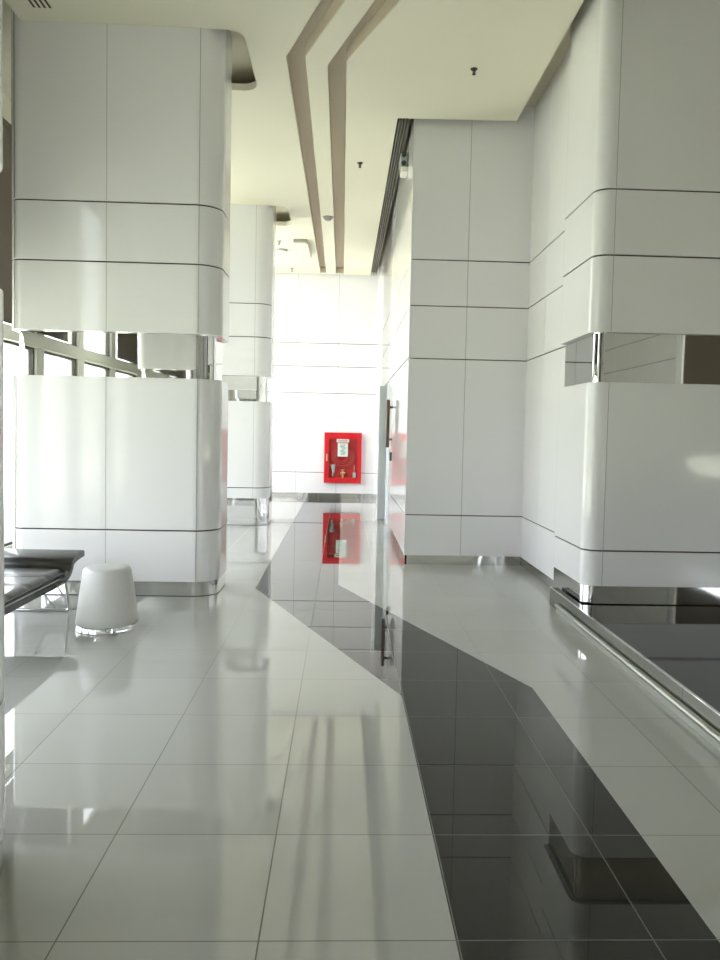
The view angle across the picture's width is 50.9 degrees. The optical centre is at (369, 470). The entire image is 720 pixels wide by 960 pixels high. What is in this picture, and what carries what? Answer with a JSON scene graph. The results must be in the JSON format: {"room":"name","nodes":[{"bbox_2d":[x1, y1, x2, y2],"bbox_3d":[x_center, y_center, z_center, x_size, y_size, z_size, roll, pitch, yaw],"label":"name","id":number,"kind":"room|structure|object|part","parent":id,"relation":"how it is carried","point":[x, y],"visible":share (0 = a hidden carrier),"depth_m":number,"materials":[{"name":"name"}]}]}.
{"room":"lobby","nodes":[
{"label":"lobby","id":0,"kind":"room"},
{"bbox_2d":[3,94,19,548],"bbox_3d":[-4.073,-1.379,3.918,0.210,5.240,26.250,1,3,-2],"label":"wall","id":1,"kind":"structure","parent":0,"point":[9,334],"depth_m":8.68,"materials":[{"name":"beige paint"}]},
{"bbox_2d":[0,118,11,323],"bbox_3d":[-4.116,-2.823,9.052,0.070,2.235,1.550,1,3,-2],"label":"roller blind","id":2,"kind":"object","parent":1,"relation":"attached to","point":[6,173],"visible":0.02,"depth_m":8.52,"materials":[{"name":"brown fabric"}]},
{"bbox_2d":[4,340,19,546],"bbox_3d":[-4.288,-0.331,9.175,0.060,2.400,1.290,1,3,-2],"label":"window","id":3,"kind":"structure","parent":1,"relation":"in","point":[10,542],"depth_m":8.96,"materials":[{"name":"grey"}]},
{"bbox_2d":[2,0,583,266],"bbox_3d":[0.932,-4.003,4.032,10.400,0.200,26.800,1,3,-2],"label":"ceiling slab","id":4,"kind":"structure","parent":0,"point":[242,69],"depth_m":7.73,"materials":[{"name":"beige paint"}]},
{"bbox_2d":[5,0,583,275],"bbox_3d":[-0.738,-3.744,3.852,5.060,0.070,26.130,1,3,-2],"label":"ceiling","id":5,"kind":"structure","parent":0,"point":[417,62],"depth_m":7.45,"materials":[{"name":"white paint"}]},
{"bbox_2d":[26,0,54,8],"bbox_3d":[-2.723,-3.849,5.811,0.190,0.006,1.090,1,3,-2],"label":"ceiling vent","id":6,"kind":"object","parent":5,"relation":"in","point":[34,4],"visible":1,"depth_m":6.29,"materials":[{"name":"grey metal"}]},
{"bbox_2d":[276,248,287,252],"bbox_3d":[-1.710,-4.260,14.678,0.220,0.050,0.220,1,3,-2],"label":"ceiling speaker","id":7,"kind":"object","parent":5,"relation":"attached to","point":[280,250],"visible":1,"depth_m":14.61,"materials":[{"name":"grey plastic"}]},
{"bbox_2d":[293,239,310,258],"bbox_3d":[-1.292,-4.228,14.463,0.260,0.075,1.260,1,3,-2],"label":"ceiling light","id":8,"kind":"object","parent":5,"relation":"attached to","point":[301,245],"visible":1,"depth_m":14.25,"materials":[{"name":"grey plastic"}]},
{"bbox_2d":[287,0,343,271],"bbox_3d":[-0.757,-4.139,10.817,0.854,0.120,11.904,1,3,-6],"label":"trim","id":9,"kind":"structure","parent":5,"relation":"attached to","point":[325,10],"depth_m":8.25,"materials":[{"name":"beige paint"}]},
{"bbox_2d":[323,216,332,220],"bbox_3d":[-0.688,-4.114,12.373,0.170,0.062,0.170,1,3,-2],"label":"smoke detector","id":10,"kind":"object","parent":5,"relation":"attached to","point":[326,218],"visible":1,"depth_m":12.33,"materials":[{"name":"grey plastic"}]},
{"bbox_2d":[328,0,398,272],"bbox_3d":[-0.356,-4.130,10.812,0.911,0.120,11.947,1,3,-7],"label":"trim","id":11,"kind":"structure","parent":5,"relation":"attached to","point":[378,10],"depth_m":8.43,"materials":[{"name":"beige paint"}]},
{"bbox_2d":[371,118,408,274],"bbox_3d":[0.229,-4.186,12.720,0.135,0.085,8.390,1,3,-2],"label":"ceiling vent","id":12,"kind":"object","parent":5,"relation":"in","point":[402,123],"visible":0.77,"depth_m":10.81,"materials":[{"name":"grey metal"}]},
{"bbox_2d":[471,67,477,74],"bbox_3d":[0.996,-3.821,7.251,0.068,0.052,0.068,1,3,-2],"label":"sprinkler head","id":13,"kind":"object","parent":5,"relation":"attached to","point":[474,69],"visible":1,"depth_m":7.24},
{"bbox_2d":[270,267,378,493],"bbox_3d":[-2.268,-2.077,17.186,4.830,5.130,0.180,1,3,-2],"label":"wall","id":14,"kind":"structure","parent":0,"point":[325,379],"depth_m":17.13,"materials":[{"name":"grey tile"}]},
{"bbox_2d":[272,492,373,498],"bbox_3d":[-2.320,0.541,17.252,4.830,0.112,0.018,1,3,-2],"label":"baseboard","id":15,"kind":"structure","parent":14,"relation":"attached to","point":[274,494],"depth_m":17.29,"materials":[{"name":"silver metal"}]},
{"bbox_2d":[324,432,361,483],"bbox_3d":[-0.619,-0.287,17.188,0.843,1.145,0.118,1,3,-2],"label":"cabinet","id":16,"kind":"object","parent":14,"relation":"attached to","point":[342,451],"visible":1,"depth_m":17.18,"materials":[{"name":"red metal"}]},
{"bbox_2d":[340,445,345,454],"bbox_3d":[-0.618,-0.474,17.151,0.135,0.226,0.002,1,3,-2],"label":"print","id":17,"kind":"object","parent":16,"relation":"attached to","point":[342,447],"depth_m":17.15,"materials":[{"name":"white paper"}]},
{"bbox_3d":[-0.611,-0.275,17.241,0.653,0.885,0.010,1,3,-2],"label":"panel","id":18,"kind":"part","parent":16,"relation":"part of","materials":[{"name":"red"}]},
{"bbox_2d":[0,497,719,959],"bbox_3d":[0.818,1.428,4.311,10.400,0.200,26.800,1,3,-2],"label":"floor","id":19,"kind":"structure","parent":0,"point":[343,749],"depth_m":3.35,"materials":[{"name":"tile"}]},
{"bbox_2d":[0,0,4,875],"bbox_3d":[-2.121,-1.242,2.055,1.902,5.240,1.061,1,3,-2],"label":"column","id":20,"kind":"structure","parent":19,"relation":"on","point":[2,587],"depth_m":2.51,"materials":[{"name":"grey"}]},
{"bbox_3d":[-2.120,-1.294,2.052,1.902,0.604,1.061,1,3,-2],"label":"panel","id":21,"kind":"part","parent":20,"relation":"part of","materials":[{"name":"grey"}]},
{"bbox_3d":[-2.149,0.088,2.123,1.902,1.364,1.061,1,3,-2],"label":"panel","id":22,"kind":"part","parent":20,"relation":"part of","materials":[{"name":"grey"}]},
{"bbox_3d":[-2.169,1.013,2.171,1.902,0.464,1.061,1,3,-2],"label":"panel","id":23,"kind":"part","parent":20,"relation":"part of","materials":[{"name":"grey"}]},
{"bbox_2d":[4,549,84,614],"bbox_3d":[-2.789,0.945,5.493,0.840,0.489,1.708,1,3,-2],"label":"lounge chair","id":24,"kind":"object","parent":19,"relation":"on","point":[29,574],"visible":0.97,"depth_m":5.92,"materials":[{"name":"black leather"}]},
{"bbox_3d":[-3.037,0.993,6.174,0.433,0.314,0.165,0,3,-28],"label":"leg","id":25,"kind":"part","parent":24,"relation":"part of","materials":[{"name":"silver metal"}]},
{"bbox_2d":[4,568,64,601],"bbox_3d":[-2.783,0.823,5.328,0.775,0.053,1.325,1,3,-2],"label":"seat cushion","id":26,"kind":"object","parent":24,"relation":"on","point":[19,583],"depth_m":5.57,"materials":[{"name":"black leather"}]},
{"bbox_3d":[-2.593,1.001,6.190,0.433,0.314,0.165,3,3,24],"label":"leg","id":27,"kind":"part","parent":24,"relation":"part of","materials":[{"name":"silver metal"}]},
{"bbox_2d":[75,563,138,635],"bbox_3d":[-1.991,0.957,5.736,0.456,0.477,0.456,1,3,-2],"label":"stool","id":28,"kind":"object","parent":19,"relation":"on","point":[107,604],"visible":1,"depth_m":5.57,"materials":[{"name":"paint"}]},
{"bbox_2d":[11,9,231,596],"bbox_3d":[-2.284,-1.504,7.098,1.860,5.240,0.796,1,3,-2],"label":"column","id":29,"kind":"structure","parent":19,"relation":"on","point":[121,134],"depth_m":6.72,"materials":[{"name":"white glossy lacquered panels"},{"name":"polished steel"}]},
{"bbox_3d":[-2.312,-0.174,7.166,1.860,1.364,0.796,1,3,-2],"label":"panel","id":30,"kind":"part","parent":29,"relation":"part of","materials":[{"name":"grey metal"}]},
{"bbox_3d":[-2.332,0.748,7.213,1.860,0.460,0.796,1,3,-2],"label":"panel","id":31,"kind":"part","parent":29,"relation":"part of","materials":[{"name":"grey"}]},
{"bbox_3d":[-2.271,-2.123,7.066,1.860,0.508,0.796,1,3,-2],"label":"panel","id":32,"kind":"part","parent":29,"relation":"part of","materials":[{"name":"grey"}]},
{"bbox_3d":[-2.283,-1.556,7.095,1.860,0.604,0.796,1,3,-2],"label":"panel","id":33,"kind":"part","parent":29,"relation":"part of","materials":[{"name":"grey"}]},
{"bbox_3d":[-2.247,-3.255,7.008,1.860,1.734,0.796,1,3,-2],"label":"panel","id":34,"kind":"part","parent":29,"relation":"part of","materials":[{"name":"grey"}]},
{"bbox_2d":[222,204,275,524],"bbox_3d":[-2.508,-1.777,12.314,1.850,5.240,0.861,1,3,-2],"label":"column","id":35,"kind":"structure","parent":19,"relation":"on","point":[248,355],"depth_m":11.95,"materials":[{"name":"white glossy lacquered panels"},{"name":"polished steel"}]},
{"bbox_3d":[-2.506,-1.829,12.311,1.850,0.604,0.861,1,3,-2],"label":"panel","id":36,"kind":"part","parent":35,"relation":"part of","materials":[{"name":"grey metal"}]},
{"bbox_3d":[-2.552,0.327,12.422,1.850,0.162,0.861,1,3,-2],"label":"panel","id":37,"kind":"part","parent":35,"relation":"part of","materials":[{"name":"grey"}]},
{"bbox_3d":[-2.536,-0.447,12.382,1.850,1.364,0.861,1,3,-2],"label":"panel","id":38,"kind":"part","parent":35,"relation":"part of","materials":[{"name":"grey metal"}]},
{"bbox_3d":[-2.494,-2.396,12.282,1.850,0.508,0.861,1,3,-2],"label":"panel","id":39,"kind":"part","parent":35,"relation":"part of","materials":[{"name":"grey"}]},
{"bbox_3d":[-2.471,-3.527,12.224,1.850,1.734,0.861,1,3,-2],"label":"panel","id":40,"kind":"part","parent":35,"relation":"part of","materials":[{"name":"grey"}]},
{"bbox_2d":[550,587,719,750],"bbox_3d":[3.934,1.579,-0.864,4.140,0.162,15.635,1,3,-2],"label":"raised platform","id":41,"kind":"object","parent":19,"relation":"on","point":[673,652],"visible":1,"depth_m":5.04,"materials":[{"name":"grey metal"}]},
{"bbox_2d":[553,0,719,606],"bbox_3d":[3.581,-1.354,6.585,3.620,5.240,0.936,1,3,-2],"label":"column","id":42,"kind":"structure","parent":19,"relation":"on","point":[637,500],"depth_m":6.12,"materials":[{"name":"white glossy lacquered panels"},{"name":"polished steel"}]},
{"bbox_3d":[3.536,0.810,6.697,3.620,0.284,0.936,1,3,-2],"label":"panel","id":43,"kind":"part","parent":42,"relation":"part of","materials":[{"name":"grey"}]},
{"bbox_3d":[3.553,-0.024,6.654,3.620,1.364,0.936,1,3,-2],"label":"panel","id":44,"kind":"part","parent":42,"relation":"part of","materials":[{"name":"grey"}]},
{"bbox_3d":[3.582,-1.406,6.583,3.620,0.604,0.936,1,3,-2],"label":"panel","id":45,"kind":"part","parent":42,"relation":"part of","materials":[{"name":"grey"}]},
{"bbox_3d":[3.594,-1.973,6.554,3.620,0.508,0.936,1,3,-2],"label":"panel","id":46,"kind":"part","parent":42,"relation":"part of","materials":[{"name":"grey"}]},
{"bbox_3d":[3.618,-3.104,6.495,3.620,1.734,0.936,1,3,-2],"label":"panel","id":47,"kind":"part","parent":42,"relation":"part of","materials":[{"name":"grey"}]},
{"bbox_2d":[374,119,415,554],"bbox_3d":[0.387,-1.747,12.923,0.180,5.240,8.550,1,3,-2],"label":"wall","id":48,"kind":"structure","parent":0,"point":[403,202],"depth_m":9.94,"materials":[{"name":"grey"}]},
{"bbox_2d":[376,376,393,533],"bbox_3d":[0.263,-0.284,12.342,0.175,2.373,2.134,1,3,-2],"label":"door","id":49,"kind":"structure","parent":48,"relation":"in","point":[385,422],"depth_m":13.21,"materials":[{"name":"clear glass"}]},
{"bbox_3d":[0.288,-0.700,11.316,0.095,0.710,0.100,1,3,-2],"label":"handle","id":50,"kind":"part","parent":49,"relation":"part of","materials":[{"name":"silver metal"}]},
{"bbox_2d":[381,205,392,385],"bbox_3d":[0.386,-2.969,13.606,0.180,2.870,2.600,1,3,-2],"label":"cladding","id":51,"kind":"object","parent":48,"relation":"attached to","point":[385,379],"visible":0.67,"depth_m":13.41,"materials":[{"name":"grey"}]},
{"bbox_2d":[391,529,406,563],"bbox_3d":[0.369,0.967,10.064,0.018,0.112,2.538,1,3,-2],"label":"baseboard","id":52,"kind":"structure","parent":48,"relation":"attached to","point":[392,533],"depth_m":9.81,"materials":[{"name":"silver metal"}]},
{"bbox_2d":[399,152,407,177],"bbox_3d":[0.417,-3.783,9.376,0.095,0.230,0.260,1,3,-2],"label":"emergency light","id":53,"kind":"object","parent":48,"relation":"attached to","point":[403,161],"visible":1,"depth_m":9.29,"materials":[{"name":"white plastic"}]},
{"bbox_2d":[406,107,533,556],"bbox_3d":[1.145,-1.573,8.766,1.360,5.130,0.180,1,3,-2],"label":"wall","id":54,"kind":"structure","parent":0,"point":[473,185],"depth_m":8.68,"materials":[{"name":"grey"}]},
{"bbox_2d":[405,555,520,565],"bbox_3d":[1.088,1.046,8.831,1.368,0.112,0.018,1,3,-2],"label":"baseboard","id":55,"kind":"structure","parent":54,"relation":"attached to","point":[410,559],"depth_m":8.82,"materials":[{"name":"silver metal"}]},
{"bbox_2d":[520,46,570,579],"bbox_3d":[1.927,-1.509,7.855,0.180,5.130,1.700,1,3,-2],"label":"wall","id":56,"kind":"structure","parent":0,"point":[545,364],"depth_m":7.92,"materials":[{"name":"grey paint"}]},
{"bbox_2d":[521,558,552,587],"bbox_3d":[1.803,1.104,7.986,0.018,0.112,1.700,1,3,-2],"label":"baseboard","id":57,"kind":"structure","parent":56,"relation":"attached to","point":[534,571],"depth_m":8.09,"materials":[{"name":"silver metal"}]},
{"label":"outside","id":58,"kind":"structure","parent":0,"visible":0},
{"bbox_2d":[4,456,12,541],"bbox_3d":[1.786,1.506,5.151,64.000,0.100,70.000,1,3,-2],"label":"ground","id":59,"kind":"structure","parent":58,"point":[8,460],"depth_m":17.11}
]}

